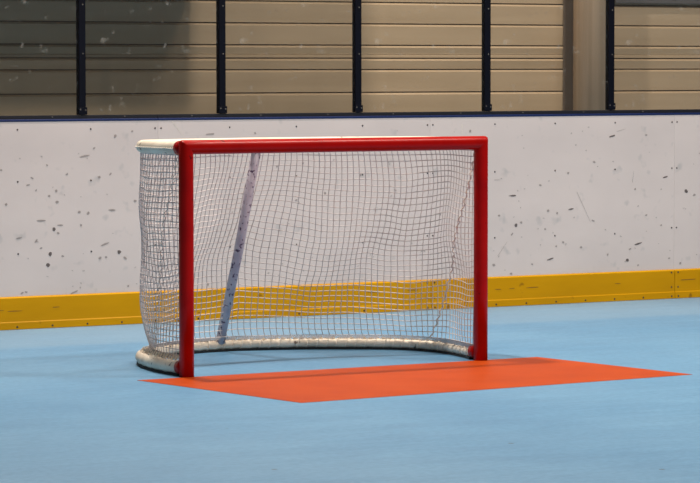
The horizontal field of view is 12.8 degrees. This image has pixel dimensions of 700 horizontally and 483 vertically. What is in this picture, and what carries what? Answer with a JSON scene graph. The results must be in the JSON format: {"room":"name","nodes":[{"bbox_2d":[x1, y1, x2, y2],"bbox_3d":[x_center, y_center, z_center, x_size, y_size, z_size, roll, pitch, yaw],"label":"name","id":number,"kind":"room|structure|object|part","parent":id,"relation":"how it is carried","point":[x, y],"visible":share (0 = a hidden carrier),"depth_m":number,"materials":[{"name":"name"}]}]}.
{"room":"indoor hockey rink","nodes":[
{"label":"indoor hockey rink","id":0,"kind":"room"},
{"bbox_2d":[0,297,699,482],"bbox_3d":[2.442,1.055,13.348,52.000,0.200,34.000,-2,4,-30],"label":"floor","id":1,"kind":"structure","parent":0,"point":[75,408],"depth_m":15.40,"materials":[{"name":"blue plastic"}]},
{"bbox_2d":[0,114,159,329],"bbox_3d":[-2.187,-0.123,20.299,2.074,1.385,0.130,-2,4,-31],"label":"board","id":2,"kind":"object","parent":1,"relation":"on","point":[70,230],"visible":0.87,"depth_m":20.47,"materials":[{"name":"white plastic"}]},
{"bbox_3d":[-2.189,-0.783,20.265,2.074,0.016,0.103,-2,4,-31],"label":"cap rail","id":3,"kind":"part","parent":2,"relation":"part of","materials":[{"name":"blue plastic"}]},
{"bbox_2d":[76,0,86,114],"bbox_3d":[-1.758,-1.702,20.449,0.062,1.750,0.056,-2,4,-31],"label":"post","id":4,"kind":"object","parent":2,"relation":"on","point":[81,109],"visible":1,"depth_m":20.47,"materials":[{"name":"black metal"}]},
{"bbox_3d":[-1.746,-0.854,20.476,0.062,0.048,0.005,-2,4,-31],"label":"foot plate","id":5,"kind":"part","parent":4,"relation":"part of","materials":[{"name":"black metal"}]},
{"bbox_2d":[157,112,430,321],"bbox_3d":[-0.379,-0.184,21.370,2.129,1.385,0.130,-2,4,-31],"label":"board","id":6,"kind":"object","parent":1,"relation":"on","point":[346,124],"visible":0.73,"depth_m":21.38,"materials":[{"name":"white plastic"}]},
{"bbox_2d":[216,0,226,113],"bbox_3d":[-0.864,-1.733,20.979,0.062,1.750,0.056,-2,4,-31],"label":"post","id":7,"kind":"object","parent":6,"relation":"on","point":[221,108],"visible":1,"depth_m":21.00,"materials":[{"name":"black metal"}]},
{"bbox_3d":[-0.852,-0.884,21.006,0.062,0.048,0.005,-2,4,-31],"label":"foot plate","id":8,"kind":"part","parent":7,"relation":"part of","materials":[{"name":"black metal"}]},
{"bbox_3d":[-0.381,-0.844,21.337,2.129,0.016,0.103,-2,4,-31],"label":"cap rail","id":9,"kind":"part","parent":6,"relation":"part of","materials":[{"name":"blue plastic"}]},
{"bbox_2d":[352,0,362,111],"bbox_3d":[0.049,-1.764,21.520,0.062,1.750,0.056,-2,4,-31],"label":"post","id":10,"kind":"object","parent":6,"relation":"on","point":[356,4],"visible":1,"depth_m":21.54,"materials":[{"name":"black metal"}]},
{"bbox_3d":[0.061,-0.915,21.548,0.062,0.048,0.005,-2,4,-31],"label":"foot plate","id":11,"kind":"part","parent":10,"relation":"part of","materials":[{"name":"black metal"}]},
{"bbox_2d":[135,136,487,376],"bbox_3d":[-0.366,0.036,18.184,2.049,1.298,1.347,-2,4,-30],"label":"goal","id":12,"kind":"object","parent":1,"relation":"on","point":[151,358],"visible":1,"depth_m":18.23,"materials":[{"name":"red paint"}]},
{"bbox_3d":[-0.906,0.095,17.161,0.080,1.293,0.118,-2,4,-30],"label":"goal post","id":13,"kind":"part","parent":12,"relation":"part of","materials":[{"name":"red metal"}]},
{"bbox_3d":[-0.297,-0.555,17.980,1.984,0.072,0.748,-2,4,-30],"label":"frame","id":14,"kind":"part","parent":12,"relation":"part of","materials":[{"name":"beige plastic"}]},
{"bbox_3d":[-0.394,0.637,18.262,2.046,0.078,1.232,-2,4,-30],"label":"frame","id":15,"kind":"part","parent":12,"relation":"part of","materials":[{"name":"beige plastic"}]},
{"bbox_3d":[0.746,0.041,18.119,0.080,1.293,0.118,-2,4,-30],"label":"goal post","id":16,"kind":"part","parent":12,"relation":"part of","materials":[{"name":"red metal"}]},
{"bbox_2d":[138,357,691,402],"bbox_3d":[0.404,0.747,17.082,2.785,0.001,1.490,-2,4,-30],"label":"goal crease","id":17,"kind":"object","parent":1,"relation":"on","point":[305,386],"visible":1,"depth_m":17.02,"materials":[{"name":"orange paint"}]},
{"bbox_2d":[429,109,674,308],"bbox_3d":[1.444,-0.245,22.452,2.111,1.385,0.130,-2,4,-31],"label":"board","id":18,"kind":"object","parent":1,"relation":"on","point":[581,202],"visible":0.91,"depth_m":22.46,"materials":[{"name":"white plastic"}]},
{"bbox_2d":[482,0,491,110],"bbox_3d":[0.962,-1.794,22.062,0.062,1.750,0.056,-2,4,-31],"label":"post","id":19,"kind":"object","parent":18,"relation":"on","point":[486,4],"visible":1,"depth_m":22.07,"materials":[{"name":"black metal"}]},
{"bbox_3d":[0.975,-0.946,22.089,0.062,0.048,0.005,-2,4,-31],"label":"foot plate","id":20,"kind":"part","parent":19,"relation":"part of","materials":[{"name":"black metal"}]},
{"bbox_3d":[1.442,-0.905,22.418,2.111,0.016,0.103,-2,4,-31],"label":"cap rail","id":21,"kind":"part","parent":18,"relation":"part of","materials":[{"name":"blue plastic"}]},
{"bbox_2d":[605,0,615,109],"bbox_3d":[1.881,-1.825,22.606,0.062,1.750,0.056,-2,4,-31],"label":"post","id":22,"kind":"object","parent":18,"relation":"on","point":[610,4],"visible":1,"depth_m":22.62,"materials":[{"name":"black metal"}]},
{"bbox_3d":[1.893,-0.976,22.634,0.062,0.048,0.005,-2,4,-31],"label":"foot plate","id":23,"kind":"part","parent":22,"relation":"part of","materials":[{"name":"black metal"}]},
{"bbox_2d":[573,0,605,109],"bbox_3d":[1.892,-4.642,24.510,0.400,9.935,0.400,-2,4,-30],"label":"round column","id":24,"kind":"structure","parent":1,"relation":"on","point":[589,16],"depth_m":24.57,"materials":[{"name":"metal"}]},
{"bbox_2d":[670,109,699,297],"bbox_3d":[3.257,-0.306,23.526,2.102,1.385,0.130,-2,4,-31],"label":"board","id":25,"kind":"object","parent":1,"relation":"on","point":[686,121],"visible":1,"depth_m":23.00,"materials":[{"name":"white plastic"}]},
{"bbox_3d":[3.254,-0.966,23.493,2.102,0.016,0.103,-2,4,-31],"label":"cap rail","id":26,"kind":"part","parent":25,"relation":"part of","materials":[{"name":"blue plastic"}]},
{"bbox_2d":[0,0,699,115],"bbox_3d":[-1.089,-4.592,23.063,28.000,10.000,0.164,-2,4,-31],"label":"wall","id":27,"kind":"structure","parent":0,"point":[143,56],"depth_m":23.65,"materials":[{"name":"brown"}]},
{"bbox_2d":[563,0,572,109],"bbox_3d":[1.750,-4.632,24.643,0.145,9.900,0.017,-2,4,-31],"label":"trim","id":28,"kind":"structure","parent":27,"relation":"attached to","point":[567,4],"depth_m":24.80,"materials":[{"name":"brown"}]},
{"bbox_2d":[615,0,699,3],"bbox_3d":[5.122,-2.075,26.777,7.000,0.140,0.039,-2,4,-31],"label":"cable tray","id":29,"kind":"object","parent":27,"relation":"attached to","point":[616,1],"visible":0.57,"depth_m":25.22,"materials":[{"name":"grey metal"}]}
]}

